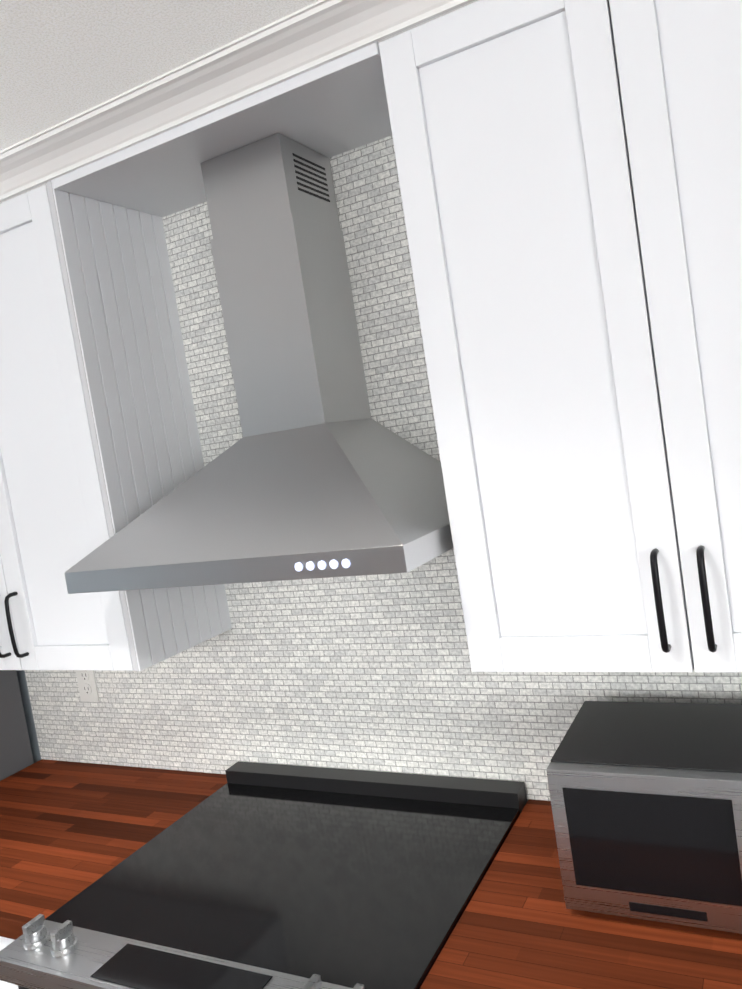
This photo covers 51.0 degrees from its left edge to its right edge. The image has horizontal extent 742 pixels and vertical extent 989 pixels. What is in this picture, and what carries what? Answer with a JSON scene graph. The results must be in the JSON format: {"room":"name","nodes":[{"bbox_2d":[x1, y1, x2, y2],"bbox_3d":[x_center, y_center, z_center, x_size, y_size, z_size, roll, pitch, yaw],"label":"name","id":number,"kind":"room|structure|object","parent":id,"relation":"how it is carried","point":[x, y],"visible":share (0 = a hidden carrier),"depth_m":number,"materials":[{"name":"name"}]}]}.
{"room":"kitchen","nodes":[
{"label":"kitchen","id":0,"kind":"room"},
{"bbox_2d":[0,0,478,202],"bbox_3d":[-1.789,-0.532,0.983,12.800,0.100,9.600,-7,5,28],"label":"ceiling","id":1,"kind":"structure","parent":0,"point":[62,60],"depth_m":1.24,"materials":[{"name":"white paint"}]},
{"bbox_2d":[0,0,474,201],"bbox_3d":[-0.333,-0.706,1.367,2.308,0.056,0.096,-7,5,28],"label":"crown molding","id":2,"kind":"structure","parent":1,"relation":"attached to","point":[305,39],"depth_m":1.28,"materials":[{"name":"white wood"}]},
{"bbox_2d":[16,670,527,800],"bbox_3d":[0.855,0.295,1.405,8.720,2.400,0.120,-7,5,28],"label":"wall","id":3,"kind":"structure","parent":0,"point":[26,702],"depth_m":2.37,"materials":[{"name":"grey"}]},
{"bbox_2d":[0,180,231,671],"bbox_3d":[-0.833,-0.115,1.933,0.737,1.043,0.364,-7,5,28],"label":"upper cabinet","id":4,"kind":"object","parent":3,"relation":"attached to","point":[100,444],"visible":0.77,"depth_m":1.73,"materials":[{"name":"white wood"}]},
{"bbox_2d":[52,42,391,216],"bbox_3d":[-0.247,-0.698,1.564,0.754,0.022,0.328,-7,5,28],"label":"panel","id":5,"kind":"object","parent":3,"relation":"attached to","point":[335,107],"visible":0.67,"depth_m":1.49,"materials":[{"name":"white wood"}]},
{"bbox_2d":[64,133,452,593],"bbox_3d":[-0.220,-0.275,1.518,0.730,0.811,0.483,-7,5,28],"label":"range hood","id":6,"kind":"object","parent":3,"relation":"attached to","point":[316,471],"visible":0.96,"depth_m":1.51,"materials":[{"name":"silver metal"}]},
{"bbox_2d":[24,135,741,800],"bbox_3d":[-0.103,-0.021,1.777,2.285,1.430,0.008,-7,5,28],"label":"tile backsplash","id":7,"kind":"structure","parent":3,"relation":"attached to","point":[366,673],"depth_m":1.79,"materials":[{"name":"white tile"}]},
{"bbox_2d":[75,670,99,701],"bbox_3d":[-0.810,0.534,2.215,0.070,0.114,0.008,-7,5,28],"label":"outlet","id":8,"kind":"object","parent":7,"relation":"attached to","point":[87,685],"visible":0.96,"depth_m":2.21,"materials":[{"name":"white plastic"}]},
{"bbox_2d":[379,0,741,672],"bbox_3d":[0.472,-0.269,1.239,0.722,1.043,0.364,-7,5,28],"label":"upper cabinet","id":9,"kind":"object","parent":3,"relation":"attached to","point":[570,176],"visible":1,"depth_m":1.16,"materials":[{"name":"white wood"}]},
{"bbox_3d":[-1.406,1.932,1.158,12.800,0.100,9.600,-7,5,28],"label":"floor","id":10,"kind":"structure","parent":0,"visible":0},
{"bbox_2d":[0,936,18,988],"bbox_3d":[-0.738,1.278,1.929,0.749,0.877,0.656,-7,5,28],"label":"base cabinet","id":11,"kind":"object","parent":10,"relation":"on","point":[4,942],"depth_m":1.53,"materials":[{"name":"white wood"}]},
{"bbox_2d":[0,759,226,939],"bbox_3d":[-0.805,0.823,1.905,0.751,0.042,0.626,-7,5,28],"label":"countertop","id":12,"kind":"structure","parent":11,"relation":"on","point":[69,831],"depth_m":1.87,"materials":[{"name":"brown wood"}]},
{"bbox_2d":[0,670,33,780],"bbox_3d":[-1.593,0.932,2.189,0.910,1.784,0.827,-7,5,28],"label":"fridge","id":13,"kind":"object","parent":10,"relation":"on","point":[16,755],"depth_m":2.29,"materials":[{"name":"silver metal"}]},
{"bbox_2d":[0,762,526,988],"bbox_3d":[-0.114,1.149,1.512,0.758,0.938,0.772,-7,5,28],"label":"range","id":14,"kind":"object","parent":10,"relation":"on","point":[249,875],"visible":0.96,"depth_m":1.44,"materials":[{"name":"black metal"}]},
{"bbox_3d":[0.598,1.121,1.218,0.766,0.877,0.656,-7,5,28],"label":"base cabinet","id":15,"kind":"object","parent":10,"relation":"on","visible":0},
{"bbox_2d":[420,799,741,988],"bbox_3d":[0.533,0.666,1.193,0.772,0.042,0.626,-7,5,28],"label":"countertop","id":16,"kind":"structure","parent":15,"relation":"on","point":[519,925],"depth_m":1.18,"materials":[{"name":"brown wood"}]},
{"bbox_2d":[546,701,741,933],"bbox_3d":[0.539,0.513,1.240,0.430,0.249,0.326,-7,5,28],"label":"microwave","id":17,"kind":"object","parent":16,"relation":"on","point":[646,800],"visible":0.98,"depth_m":1.18,"materials":[{"name":"silver metal"}]}
]}

